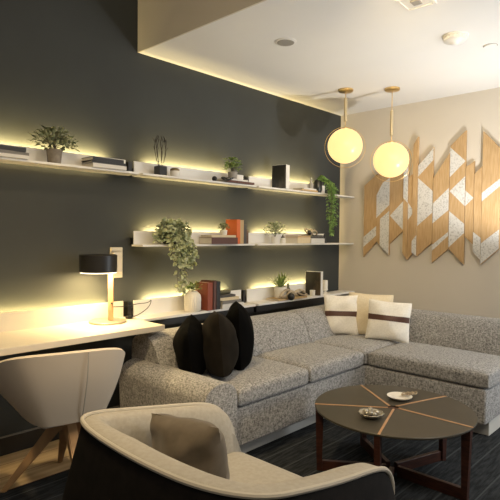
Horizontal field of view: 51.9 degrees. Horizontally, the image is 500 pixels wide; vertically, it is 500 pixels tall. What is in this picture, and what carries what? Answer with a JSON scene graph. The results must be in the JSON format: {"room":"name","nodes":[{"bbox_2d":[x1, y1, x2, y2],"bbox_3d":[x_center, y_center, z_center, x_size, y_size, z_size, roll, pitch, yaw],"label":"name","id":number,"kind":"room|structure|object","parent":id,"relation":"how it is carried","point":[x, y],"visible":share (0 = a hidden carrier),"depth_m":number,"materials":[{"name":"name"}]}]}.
{"room":"living room","nodes":[
{"label":"living room","id":0,"kind":"room"},
{"bbox_2d":[0,0,340,436],"bbox_3d":[-1.177,-0.471,3.450,0.120,3.400,6.397,2,2,43],"label":"wall","id":1,"kind":"structure","parent":0,"point":[77,66],"depth_m":3.66,"materials":[{"name":"paint"}]},
{"bbox_2d":[0,405,119,456],"bbox_3d":[-1.185,1.177,3.408,0.015,0.108,6.277,2,2,43],"label":"baseboard","id":2,"kind":"structure","parent":1,"relation":"attached to","point":[15,443],"depth_m":3.16,"materials":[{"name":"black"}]},
{"bbox_2d":[0,301,122,331],"bbox_3d":[-1.479,0.444,2.999,0.011,0.148,1.700,2,2,43],"label":"backsplash","id":3,"kind":"structure","parent":1,"relation":"attached to","point":[28,319],"depth_m":3.25,"materials":[{"name":"white"}]},
{"bbox_2d":[0,144,138,175],"bbox_3d":[-1.281,-0.565,3.104,0.200,0.109,1.315,2,2,43],"label":"wall shelf","id":4,"kind":"object","parent":1,"relation":"attached to","point":[37,157],"visible":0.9,"depth_m":3.18,"materials":[{"name":"white painted metal"}]},
{"bbox_2d":[0,152,28,159],"bbox_3d":[-1.415,-0.531,2.904,0.150,0.020,0.260,2,2,43],"label":"book","id":5,"kind":"object","parent":4,"relation":"on","point":[8,155],"visible":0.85,"depth_m":2.89,"materials":[{"name":"grey paper"}]},
{"bbox_2d":[0,149,28,155],"bbox_3d":[-1.407,-0.551,2.911,0.140,0.018,0.250,2,2,40],"label":"book","id":6,"kind":"object","parent":5,"relation":"on","point":[1,150],"visible":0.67,"depth_m":2.90,"materials":[{"name":"grey paper"}]},
{"bbox_2d":[0,145,25,151],"bbox_3d":[-1.414,-0.573,2.903,0.240,0.024,0.140,-1,2,-44],"label":"book","id":7,"kind":"object","parent":6,"relation":"on","point":[5,147],"visible":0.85,"depth_m":2.89,"materials":[{"name":"black paper"}]},
{"bbox_2d":[28,125,79,162],"bbox_3d":[-1.200,-0.639,3.129,0.185,0.227,0.319,2,2,43],"label":"potted plant","id":8,"kind":"object","parent":4,"relation":"on","point":[54,155],"visible":0.99,"depth_m":3.10,"materials":[{"name":"green plant"}]},
{"bbox_2d":[81,162,126,170],"bbox_3d":[-0.960,-0.543,3.383,0.150,0.026,0.245,2,2,43],"label":"book","id":9,"kind":"object","parent":4,"relation":"on","point":[97,165],"visible":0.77,"depth_m":3.32,"materials":[{"name":"grey paper"}]},
{"bbox_2d":[82,160,125,165],"bbox_3d":[-0.960,-0.565,3.382,0.240,0.016,0.145,-1,2,-43],"label":"book","id":10,"kind":"object","parent":9,"relation":"on","point":[89,161],"visible":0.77,"depth_m":3.31,"materials":[{"name":"black paper"}]},
{"bbox_2d":[81,156,123,162],"bbox_3d":[-0.967,-0.585,3.374,0.140,0.022,0.230,2,2,41],"label":"book","id":11,"kind":"object","parent":10,"relation":"on","point":[91,157],"visible":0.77,"depth_m":3.31,"materials":[{"name":"black paper"}]},
{"bbox_2d":[110,247,122,277],"bbox_3d":[-0.935,0.089,3.613,0.038,0.215,0.100,2,2,43],"label":"wall control box","id":12,"kind":"object","parent":1,"relation":"attached to","point":[118,251],"visible":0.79,"depth_m":3.61,"materials":[{"name":"beige plastic"}]},
{"bbox_2d":[123,301,131,316],"bbox_3d":[-0.876,0.431,3.667,0.066,0.125,0.029,2,2,43],"label":"spacer","id":13,"kind":"object","parent":1,"relation":"attached to","point":[127,310],"visible":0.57,"depth_m":3.65,"materials":[{"name":"black metal"}]},
{"bbox_2d":[126,162,131,170],"bbox_3d":[-0.867,-0.577,3.638,0.066,0.089,0.029,2,2,43],"label":"spacer","id":14,"kind":"object","parent":1,"relation":"attached to","point":[128,164],"visible":0.43,"depth_m":3.61,"materials":[{"name":"black metal"}]},
{"bbox_2d":[133,231,219,243],"bbox_3d":[-0.453,-0.088,4.059,0.011,0.109,1.095,2,2,43],"label":"backsplash","id":15,"kind":"structure","parent":1,"relation":"attached to","point":[139,237],"depth_m":3.75,"materials":[{"name":"white"}]},
{"bbox_2d":[133,290,240,315],"bbox_3d":[-0.458,0.419,4.074,0.011,0.130,1.095,2,2,43],"label":"backsplash","id":16,"kind":"structure","parent":1,"relation":"attached to","point":[175,303],"depth_m":3.84,"materials":[{"name":"white"}]},
{"bbox_2d":[130,231,254,246],"bbox_3d":[-0.422,-0.087,4.029,0.200,0.109,1.135,2,2,43],"label":"wall shelf","id":17,"kind":"object","parent":1,"relation":"attached to","point":[140,238],"visible":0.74,"depth_m":3.75,"materials":[{"name":"white painted metal"}]},
{"bbox_2d":[152,217,198,295],"bbox_3d":[-0.558,0.045,3.753,0.230,0.570,0.353,2,2,43],"label":"trailing plant","id":18,"kind":"object","parent":17,"relation":"on","point":[168,233],"visible":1,"depth_m":3.71,"materials":[{"name":"green plant"}]},
{"bbox_2d":[199,237,237,243],"bbox_3d":[-0.252,-0.075,4.133,0.150,0.052,0.285,2,2,43],"label":"book","id":19,"kind":"object","parent":17,"relation":"on","point":[203,240],"visible":1,"depth_m":4.05,"materials":[{"name":"brown paper"}]},
{"bbox_2d":[201,235,235,236],"bbox_3d":[-0.255,-0.111,4.128,0.260,0.018,0.140,-1,2,-44],"label":"book","id":20,"kind":"object","parent":19,"relation":"on","point":[201,235],"visible":0.93,"depth_m":4.06,"materials":[{"name":"beige paper"}]},
{"bbox_2d":[218,223,229,234],"bbox_3d":[-0.210,-0.172,4.154,0.112,0.101,0.108,0,2,-19],"label":"potted succulent","id":21,"kind":"object","parent":20,"relation":"on","point":[222,232],"visible":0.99,"depth_m":4.13,"materials":[{"name":"green plant"}]},
{"bbox_2d":[220,230,226,234],"bbox_3d":[-0.213,-0.142,4.157,0.060,0.040,0.060,2,2,43],"label":"pot","id":22,"kind":"object","parent":21,"relation":"attached to","point":[222,232],"depth_m":4.13,"materials":[{"name":"beige ceramic"}]},
{"bbox_2d":[226,219,239,243],"bbox_3d":[-0.141,-0.152,4.261,0.130,0.200,0.040,2,2,43],"label":"book","id":23,"kind":"object","parent":17,"relation":"on","point":[234,225],"visible":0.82,"depth_m":4.23,"materials":[{"name":"orange paper"}]},
{"bbox_2d":[240,220,243,243],"bbox_3d":[-0.110,-0.151,4.294,0.120,0.197,0.044,2,2,43],"label":"book","id":24,"kind":"object","parent":17,"relation":"on","point":[241,221],"visible":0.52,"depth_m":4.25,"materials":[{"name":"brown paper"}]},
{"bbox_2d":[244,224,246,243],"bbox_3d":[-0.083,-0.136,4.323,0.120,0.165,0.030,2,2,43],"label":"book","id":25,"kind":"object","parent":17,"relation":"on","point":[245,225],"visible":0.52,"depth_m":4.28,"materials":[{"name":"grey paper"}]},
{"bbox_2d":[130,161,255,187],"bbox_3d":[-0.412,-0.583,4.020,0.200,0.109,1.150,2,2,43],"label":"wall shelf","id":26,"kind":"object","parent":1,"relation":"attached to","point":[146,170],"visible":0.86,"depth_m":3.96,"materials":[{"name":"white painted metal"}]},
{"bbox_2d":[153,136,167,174],"bbox_3d":[-0.648,-0.680,3.706,0.068,0.286,0.110,2,2,43],"label":"sculpture","id":27,"kind":"object","parent":26,"relation":"on","point":[160,170],"visible":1,"depth_m":3.69,"materials":[{"name":"black ceramic"}]},
{"bbox_2d":[170,168,179,176],"bbox_3d":[-0.557,-0.574,3.806,0.076,0.070,0.076,2,2,43],"label":"round bowl","id":28,"kind":"object","parent":26,"relation":"on","point":[173,171],"visible":0.91,"depth_m":3.78,"materials":[{"name":"beige ceramic"}]},
{"bbox_2d":[217,180,253,184],"bbox_3d":[-0.127,-0.557,4.260,0.150,0.018,0.320,2,2,43],"label":"book","id":29,"kind":"object","parent":26,"relation":"on","point":[230,181],"visible":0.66,"depth_m":4.19,"materials":[{"name":"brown paper"}]},
{"bbox_2d":[216,178,247,181],"bbox_3d":[-0.148,-0.574,4.238,0.140,0.014,0.240,2,2,39],"label":"book","id":30,"kind":"object","parent":29,"relation":"on","point":[220,178],"visible":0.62,"depth_m":4.19,"materials":[{"name":"grey paper"}]},
{"bbox_2d":[221,176,233,180],"bbox_3d":[-0.180,-0.568,4.110,0.053,0.038,0.126,2,2,43],"label":"ornament","id":31,"kind":"object","parent":30,"relation":"on","point":[222,177],"visible":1,"depth_m":4.10,"materials":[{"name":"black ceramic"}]},
{"bbox_2d":[223,157,241,178],"bbox_3d":[-0.146,-0.674,4.244,0.183,0.184,0.190,0,2,-14],"label":"potted plant","id":32,"kind":"object","parent":30,"relation":"on","point":[232,173],"visible":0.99,"depth_m":4.21,"materials":[{"name":"green plant"}]},
{"bbox_2d":[132,290,255,325],"bbox_3d":[-0.420,0.449,4.038,0.220,0.187,1.135,2,2,43],"label":"console shelf","id":33,"kind":"object","parent":1,"relation":"attached to","point":[166,311],"visible":0.46,"depth_m":3.83,"materials":[{"name":"white painted wood"},{"name":"black metal"}]},
{"bbox_2d":[184,281,201,311],"bbox_3d":[-0.440,0.352,3.939,0.148,0.234,0.154,0,2,-20],"label":"ribbed vase","id":34,"kind":"object","parent":33,"relation":"on","point":[192,299],"visible":0.99,"depth_m":3.89,"materials":[{"name":"beige ceramic"}]},
{"bbox_2d":[195,281,212,310],"bbox_3d":[-0.362,0.359,4.030,0.150,0.215,0.050,2,2,43],"label":"book","id":35,"kind":"object","parent":33,"relation":"on","point":[206,291],"visible":0.79,"depth_m":3.99,"materials":[{"name":"brown paper"}]},
{"bbox_2d":[201,280,216,309],"bbox_3d":[-0.328,0.354,4.066,0.150,0.225,0.030,2,2,43],"label":"book","id":36,"kind":"object","parent":33,"relation":"on","point":[213,282],"visible":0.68,"depth_m":4.01,"materials":[{"name":"brown paper"}]},
{"bbox_2d":[211,280,219,309],"bbox_3d":[-0.302,0.355,4.094,0.150,0.222,0.038,2,2,43],"label":"book","id":37,"kind":"object","parent":33,"relation":"on","point":[218,282],"visible":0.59,"depth_m":4.04,"materials":[{"name":"black paper"}]},
{"bbox_2d":[220,302,243,308],"bbox_3d":[-0.193,0.446,4.212,0.160,0.034,0.240,2,2,43],"label":"book","id":38,"kind":"object","parent":33,"relation":"on","point":[222,306],"visible":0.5,"depth_m":4.11,"materials":[{"name":"grey paper"}]},
{"bbox_2d":[220,299,241,303],"bbox_3d":[-0.200,0.415,4.204,0.150,0.026,0.225,2,2,40],"label":"book","id":39,"kind":"object","parent":38,"relation":"on","point":[237,300],"visible":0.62,"depth_m":4.13,"materials":[{"name":"grey paper"}]},
{"bbox_2d":[220,296,238,300],"bbox_3d":[-0.213,0.390,4.189,0.200,0.024,0.150,-1,2,-43],"label":"book","id":40,"kind":"object","parent":39,"relation":"on","point":[234,297],"visible":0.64,"depth_m":4.13,"materials":[{"name":"beige paper"}]},
{"bbox_2d":[220,293,235,297],"bbox_3d":[-0.227,0.368,4.174,0.140,0.018,0.170,2,2,41],"label":"book","id":41,"kind":"object","parent":40,"relation":"on","point":[229,294],"visible":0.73,"depth_m":4.15,"materials":[{"name":"grey paper"}]},
{"bbox_2d":[220,289,230,293],"bbox_3d":[-0.216,0.341,4.177,0.036,0.036,0.140,2,2,39],"label":"cloth","id":42,"kind":"object","parent":41,"relation":"on","point":[226,291],"visible":0.66,"depth_m":4.18,"materials":[{"name":"yellow"}]},
{"bbox_2d":[138,0,266,52],"bbox_3d":[1.255,-1.625,1.754,5.680,0.549,0.012,2,2,43],"label":"bulkhead","id":43,"kind":"object","parent":1,"relation":"attached to","point":[159,21],"depth_m":3.40,"materials":[{"name":"paint"}]},
{"bbox_2d":[241,290,245,302],"bbox_3d":[-0.072,0.409,4.514,0.066,0.115,0.029,2,2,43],"label":"spacer","id":44,"kind":"object","parent":1,"relation":"attached to","point":[243,292],"visible":0.57,"depth_m":4.49,"materials":[{"name":"black metal"}]},
{"bbox_2d":[246,283,304,301],"bbox_3d":[0.366,0.401,4.942,0.011,0.130,1.150,2,2,43],"label":"backsplash","id":45,"kind":"structure","parent":1,"relation":"attached to","point":[254,294],"depth_m":4.68,"materials":[{"name":"white"}]},
{"bbox_2d":[248,233,323,243],"bbox_3d":[0.371,-0.106,4.927,0.011,0.109,1.150,2,2,43],"label":"backsplash","id":46,"kind":"structure","parent":1,"relation":"attached to","point":[252,237],"depth_m":4.67,"materials":[{"name":"white"}]},
{"bbox_2d":[245,176,353,197],"bbox_3d":[0.524,-0.603,5.006,0.200,0.109,1.510,2,2,43],"label":"wall shelf","id":47,"kind":"object","parent":1,"relation":"attached to","point":[261,183],"visible":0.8,"depth_m":4.76,"materials":[{"name":"white wood"}]},
{"bbox_2d":[272,164,289,188],"bbox_3d":[0.280,-0.664,4.685,0.150,0.215,0.065,2,2,33],"label":"picture frame","id":48,"kind":"object","parent":47,"relation":"on","point":[280,173],"visible":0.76,"depth_m":4.65,"materials":[{"name":"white plastic"}]},
{"bbox_2d":[293,189,317,191],"bbox_3d":[0.523,-0.569,4.946,0.140,0.014,0.250,2,2,43],"label":"book","id":49,"kind":"object","parent":47,"relation":"on","point":[293,189],"visible":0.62,"depth_m":4.87,"materials":[{"name":"brown paper"}]},
{"bbox_3d":[0.527,-0.584,4.949,0.130,0.014,0.210,2,2,40],"label":"book","id":50,"kind":"object","parent":49,"relation":"on","visible":0},
{"bbox_2d":[309,178,312,188],"bbox_3d":[0.591,-0.647,4.970,0.044,0.110,0.044,2,2,43],"label":"bottle","id":51,"kind":"object","parent":50,"relation":"on","point":[310,183],"visible":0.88,"depth_m":4.96,"materials":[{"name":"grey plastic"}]},
{"bbox_2d":[313,175,338,235],"bbox_3d":[0.748,-0.437,5.067,0.237,0.607,0.159,2,2,30],"label":"trailing plant","id":52,"kind":"object","parent":47,"relation":"on","point":[332,191],"visible":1,"depth_m":5.03,"materials":[{"name":"green plant"}]},
{"bbox_2d":[246,283,354,311],"bbox_3d":[0.518,0.429,5.026,0.220,0.187,1.520,2,2,43],"label":"console shelf","id":53,"kind":"object","parent":1,"relation":"attached to","point":[258,296],"visible":0.48,"depth_m":4.70,"materials":[{"name":"white painted wood"}]},
{"bbox_2d":[266,296,306,300],"bbox_3d":[0.344,0.444,4.771,0.150,0.017,0.420,2,2,43],"label":"book","id":54,"kind":"object","parent":53,"relation":"on","point":[297,297],"visible":0.66,"depth_m":4.64,"materials":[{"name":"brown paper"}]},
{"bbox_2d":[270,273,289,297],"bbox_3d":[0.267,0.309,4.706,0.272,0.251,0.299,2,2,43],"label":"potted plant","id":55,"kind":"object","parent":54,"relation":"on","point":[279,287],"visible":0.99,"depth_m":4.67,"materials":[{"name":"green plant"}]},
{"bbox_2d":[279,289,307,297],"bbox_3d":[0.406,0.393,4.745,0.049,0.086,0.389,2,2,43],"label":"ornament","id":56,"kind":"object","parent":54,"relation":"on","point":[295,292],"visible":0.95,"depth_m":4.71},
{"bbox_2d":[287,293,294,299],"bbox_3d":[0.372,0.422,4.640,0.068,0.068,0.068,2,2,43],"label":"sphere","id":57,"kind":"object","parent":53,"relation":"on","point":[291,296],"visible":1,"depth_m":4.62,"materials":[{"name":"black ceramic"}]},
{"bbox_2d":[310,290,314,295],"bbox_3d":[0.608,0.419,4.996,0.054,0.058,0.054,2,2,43],"label":"glass cup","id":58,"kind":"object","parent":53,"relation":"on","point":[312,292],"visible":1,"depth_m":4.97,"materials":[{"name":"white glass"}]},
{"bbox_2d":[305,271,322,295],"bbox_3d":[0.634,0.328,5.080,0.165,0.235,0.055,1,2,29],"label":"picture frame","id":59,"kind":"object","parent":53,"relation":"on","point":[313,279],"visible":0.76,"depth_m":5.05,"materials":[{"name":"white plastic"}]},
{"bbox_2d":[323,280,327,293],"bbox_3d":[0.761,0.374,5.201,0.068,0.138,0.068,2,2,43],"label":"pillar candle","id":60,"kind":"object","parent":53,"relation":"on","point":[325,282],"visible":0.81,"depth_m":5.18,"materials":[{"name":"white wax"}]},
{"bbox_2d":[248,233,353,244],"bbox_3d":[0.516,-0.107,5.017,0.200,0.109,1.520,2,2,43],"label":"wall shelf","id":61,"kind":"object","parent":1,"relation":"attached to","point":[253,238],"visible":0.53,"depth_m":4.70,"materials":[{"name":"white painted wood"}]},
{"bbox_2d":[263,221,286,242],"bbox_3d":[0.216,-0.162,4.657,0.209,0.203,0.214,2,2,43],"label":"potted plant","id":62,"kind":"object","parent":61,"relation":"on","point":[274,239],"visible":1,"depth_m":4.62,"materials":[{"name":"green plant"}]},
{"bbox_2d":[280,235,285,242],"bbox_3d":[0.302,-0.101,4.731,0.056,0.080,0.056,2,2,43],"label":"jar","id":63,"kind":"object","parent":61,"relation":"on","point":[282,239],"visible":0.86,"depth_m":4.71,"materials":[{"name":"beige ceramic"}]},
{"bbox_2d":[285,237,310,242],"bbox_3d":[0.457,-0.092,4.894,0.150,0.055,0.200,2,2,43],"label":"book","id":64,"kind":"object","parent":61,"relation":"on","point":[288,239],"visible":0.88,"depth_m":4.83,"materials":[{"name":"beige paper"}]},
{"bbox_2d":[285,235,310,236],"bbox_3d":[0.457,-0.130,4.893,0.150,0.018,0.200,2,2,41],"label":"book","id":65,"kind":"object","parent":64,"relation":"on","point":[285,235],"visible":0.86,"depth_m":4.82,"materials":[{"name":"brown paper"}]},
{"bbox_2d":[311,238,324,242],"bbox_3d":[0.608,-0.091,5.054,0.150,0.046,0.220,2,2,43],"label":"book","id":66,"kind":"object","parent":61,"relation":"on","point":[313,240],"visible":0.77,"depth_m":5.00,"materials":[{"name":"grey paper"}]},
{"bbox_3d":[0.609,-0.124,5.053,0.210,0.018,0.140,-1,2,-43],"label":"book","id":67,"kind":"object","parent":66,"relation":"on","visible":0},
{"bbox_3d":[0.612,-0.140,5.056,0.130,0.012,0.190,2,2,39],"label":"book","id":68,"kind":"object","parent":67,"relation":"on","visible":0},
{"bbox_2d":[304,228,317,234],"bbox_3d":[0.597,-0.174,5.024,0.056,0.081,0.190,2,2,43],"label":"ornament","id":69,"kind":"object","parent":68,"relation":"on","point":[305,229],"visible":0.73,"depth_m":5.01,"materials":[{"name":"beige"}]},
{"bbox_2d":[0,419,499,499],"bbox_3d":[0.868,1.356,1.462,5.680,0.100,6.277,2,2,43],"label":"floor","id":70,"kind":"structure","parent":0,"point":[294,452],"depth_m":3.06,"materials":[{"name":"wood"}]},
{"bbox_2d":[0,348,124,492],"bbox_3d":[-0.957,0.858,2.616,0.631,0.795,0.693,1,2,25],"label":"desk chair","id":71,"kind":"object","parent":70,"relation":"on","point":[52,392],"visible":0.88,"depth_m":2.42,"materials":[{"name":"white plastic"},{"name":"oak"}]},
{"bbox_2d":[0,301,164,355],"bbox_3d":[-1.322,0.810,2.868,0.500,0.869,1.715,2,2,43],"label":"desk","id":72,"kind":"object","parent":70,"relation":"on","point":[38,329],"visible":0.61,"depth_m":3.11,"materials":[{"name":"white wood"}]},
{"bbox_2d":[79,254,151,324],"bbox_3d":[-0.871,0.250,3.442,0.240,0.448,0.558,2,2,43],"label":"desk lamp","id":73,"kind":"object","parent":72,"relation":"on","point":[88,263],"visible":1,"depth_m":3.27,"materials":[{"name":"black metal"}]},
{"bbox_2d":[81,272,115,273],"bbox_3d":[-0.981,0.145,3.322,0.230,0.005,0.230,-1,2,-43],"label":"diffuser","id":74,"kind":"object","parent":73,"relation":"attached to","point":[81,272],"depth_m":3.22,"materials":[{"name":"beige plastic"}]},
{"bbox_2d":[62,402,395,499],"bbox_3d":[-0.125,0.939,1.751,1.186,0.698,0.941,2,2,43],"label":"armchair","id":75,"kind":"object","parent":70,"relation":"on","point":[114,458],"visible":0.94,"depth_m":1.58,"materials":[{"name":"beige fabric"}]},
{"bbox_2d":[150,413,229,478],"bbox_3d":[-0.227,0.747,1.890,0.226,0.267,0.311,-1,2,-34],"label":"throw pillow","id":76,"kind":"object","parent":75,"relation":"on","point":[199,444],"visible":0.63,"depth_m":1.80,"materials":[{"name":"beige fabric"}]},
{"bbox_2d":[119,304,499,452],"bbox_3d":[0.712,0.889,3.727,1.791,0.700,2.781,2,2,43],"label":"sectional sofa","id":77,"kind":"object","parent":70,"relation":"on","point":[297,357],"visible":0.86,"depth_m":3.51,"materials":[{"name":"grey fabric"}]},
{"bbox_2d":[173,314,205,374],"bbox_3d":[-0.360,0.606,3.219,0.256,0.372,0.329,0,2,-31],"label":"throw pillow","id":78,"kind":"object","parent":77,"relation":"on","point":[188,339],"visible":0.73,"depth_m":3.08,"materials":[{"name":"black fabric"}]},
{"bbox_2d":[202,311,238,376],"bbox_3d":[-0.195,0.578,3.207,0.272,0.400,0.328,1,2,23],"label":"throw pillow","id":79,"kind":"object","parent":77,"relation":"on","point":[220,341],"visible":0.88,"depth_m":3.06,"materials":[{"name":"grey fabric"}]},
{"bbox_2d":[132,311,309,367],"bbox_3d":[-0.141,0.703,3.836,1.499,0.350,0.355,-1,2,-45],"label":"cushion","id":80,"kind":"object","parent":77,"relation":"on","point":[275,331],"depth_m":3.89,"materials":[{"name":"grey fabric"}]},
{"bbox_2d":[226,301,253,370],"bbox_3d":[-0.081,0.559,3.414,0.209,0.413,0.359,0,2,-6],"label":"throw pillow","id":81,"kind":"object","parent":77,"relation":"on","point":[237,314],"visible":0.69,"depth_m":3.27,"materials":[{"name":"black fabric"}]},
{"bbox_2d":[202,356,307,405],"bbox_3d":[-0.023,0.831,3.344,0.530,0.130,0.675,2,2,43],"label":"seat cushion","id":82,"kind":"object","parent":77,"relation":"on","point":[265,379],"depth_m":3.19,"materials":[{"name":"grey fabric"}]},
{"bbox_2d":[256,342,363,382],"bbox_3d":[0.451,0.821,3.843,0.530,0.130,0.690,2,2,43],"label":"seat cushion","id":83,"kind":"object","parent":77,"relation":"on","point":[323,362],"depth_m":3.74,"materials":[{"name":"grey fabric"}]},
{"bbox_2d":[288,304,336,342],"bbox_3d":[0.724,0.685,4.736,0.378,0.350,0.995,2,2,43],"label":"cushion","id":84,"kind":"object","parent":77,"relation":"on","point":[314,319],"depth_m":4.40,"materials":[{"name":"grey fabric"}]},
{"bbox_2d":[324,295,357,334],"bbox_3d":[0.806,0.572,4.551,0.307,0.343,0.144,1,2,-1],"label":"throw pillow","id":85,"kind":"object","parent":77,"relation":"on","point":[340,311],"visible":0.98,"depth_m":4.50,"materials":[{"name":"beige fabric"}]},
{"bbox_2d":[313,334,400,363],"bbox_3d":[0.887,0.812,4.335,0.565,0.128,0.615,2,2,43],"label":"cushion","id":86,"kind":"object","parent":77,"relation":"on","point":[358,342],"depth_m":4.22,"materials":[{"name":"grey fabric"}]},
{"bbox_2d":[349,292,393,333],"bbox_3d":[1.061,0.569,4.537,0.403,0.377,0.156,1,2,12],"label":"throw pillow","id":87,"kind":"object","parent":77,"relation":"on","point":[362,299],"visible":0.34,"depth_m":4.51,"materials":[{"name":"beige fabric"}]},
{"bbox_2d":[365,299,411,342],"bbox_3d":[1.158,0.592,4.295,0.370,0.342,0.165,1,2,22],"label":"throw pillow","id":88,"kind":"object","parent":77,"relation":"on","point":[386,320],"visible":1,"depth_m":4.24,"materials":[{"name":"beige fabric"}]},
{"bbox_2d":[369,342,499,388],"bbox_3d":[1.425,0.832,3.835,0.895,0.128,0.600,2,2,43],"label":"cushion","id":89,"kind":"object","parent":77,"relation":"on","point":[447,364],"depth_m":3.68,"materials":[{"name":"grey fabric"}]},
{"bbox_2d":[315,385,477,499],"bbox_3d":[0.802,1.073,2.890,0.872,0.382,0.872,2,2,43],"label":"coffee table","id":90,"kind":"object","parent":70,"relation":"on","point":[427,415],"visible":0.94,"depth_m":2.81,"materials":[{"name":"brown wood"}]},
{"bbox_2d":[358,407,384,418],"bbox_3d":[0.642,0.864,2.724,0.139,0.043,0.139,2,2,43],"label":"bowl","id":91,"kind":"object","parent":90,"relation":"on","point":[370,413],"visible":1,"depth_m":2.70,"materials":[{"name":"silver metal"}]},
{"bbox_2d":[387,392,412,400],"bbox_3d":[0.885,0.870,3.038,0.146,0.018,0.146,2,2,43],"label":"round dish","id":92,"kind":"object","parent":90,"relation":"on","point":[393,395],"visible":0.95,"depth_m":3.05,"materials":[{"name":"beige ceramic"}]},
{"bbox_2d":[401,391,417,394],"bbox_3d":[0.950,0.855,3.063,0.114,0.015,0.037,0,2,-22],"label":"cord","id":93,"kind":"object","parent":92,"relation":"on","point":[411,392],"visible":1,"depth_m":3.06,"materials":[{"name":"beige"}]},
{"bbox_2d":[140,0,499,115],"bbox_3d":[2.156,-1.430,2.711,5.680,0.120,2.612,2,2,43],"label":"ceiling","id":94,"kind":"structure","parent":0,"point":[368,47],"depth_m":3.65,"materials":[{"name":"paint"}]},
{"bbox_2d":[275,38,296,45],"bbox_3d":[0.242,-1.406,3.479,0.148,0.009,0.148,2,2,43],"label":"ceiling speaker","id":95,"kind":"object","parent":94,"relation":"attached to","point":[281,41],"visible":1,"depth_m":3.46,"materials":[{"name":"white plastic"}]},
{"bbox_2d":[277,40,293,45],"bbox_3d":[0.242,-1.403,3.479,0.116,0.002,0.116,2,2,43],"label":"grille","id":96,"kind":"object","parent":95,"relation":"attached to","point":[279,42],"depth_m":3.47,"materials":[{"name":"grey plastic"}]},
{"bbox_2d":[325,87,365,167],"bbox_3d":[0.855,-1.088,4.609,0.310,0.698,0.310,2,2,43],"label":"pendant lamp","id":97,"kind":"object","parent":94,"relation":"hanging from","point":[345,145],"visible":1,"depth_m":4.52,"materials":[{"name":"glass"}]},
{"bbox_2d":[370,86,412,181],"bbox_3d":[1.257,-1.019,4.563,0.310,0.826,0.310,0,2,-20],"label":"pendant lamp","id":98,"kind":"object","parent":94,"relation":"hanging from","point":[391,159],"visible":1,"depth_m":4.47,"materials":[{"name":"yellow glass"}]},
{"bbox_2d":[395,0,436,11],"bbox_3d":[0.927,-1.381,2.864,0.170,0.010,0.170,2,2,39],"label":"ceiling vent","id":99,"kind":"object","parent":94,"relation":"in","point":[408,5],"visible":1,"depth_m":2.88,"materials":[{"name":"white plastic"}]},
{"bbox_2d":[442,31,467,45],"bbox_3d":[1.338,-1.369,3.350,0.160,0.055,0.160,2,2,43],"label":"smoke detector","id":100,"kind":"object","parent":94,"relation":"attached to","point":[454,38],"visible":1,"depth_m":3.30,"materials":[{"name":"white plastic"}]},
{"bbox_2d":[483,43,497,48],"bbox_3d":[1.644,-1.394,3.513,0.092,0.008,0.092,2,2,43],"label":"sprinkler cover","id":101,"kind":"object","parent":94,"relation":"attached to","point":[490,45],"visible":1,"depth_m":3.51,"materials":[{"name":"paint"}]},
{"bbox_2d":[338,87,499,318],"bbox_3d":[3.087,-0.439,3.731,5.680,3.400,0.120,2,2,43],"label":"wall","id":102,"kind":"structure","parent":0,"point":[448,285],"depth_m":5.00,"materials":[{"name":"paint"}]},
{"bbox_2d":[363,130,499,264],"bbox_3d":[1.694,-0.488,4.938,1.349,1.221,0.046,2,2,43],"label":"wall sculpture","id":103,"kind":"object","parent":102,"relation":"attached to","point":[454,204],"visible":0.98,"depth_m":4.83,"materials":[{"name":"brown wood"}]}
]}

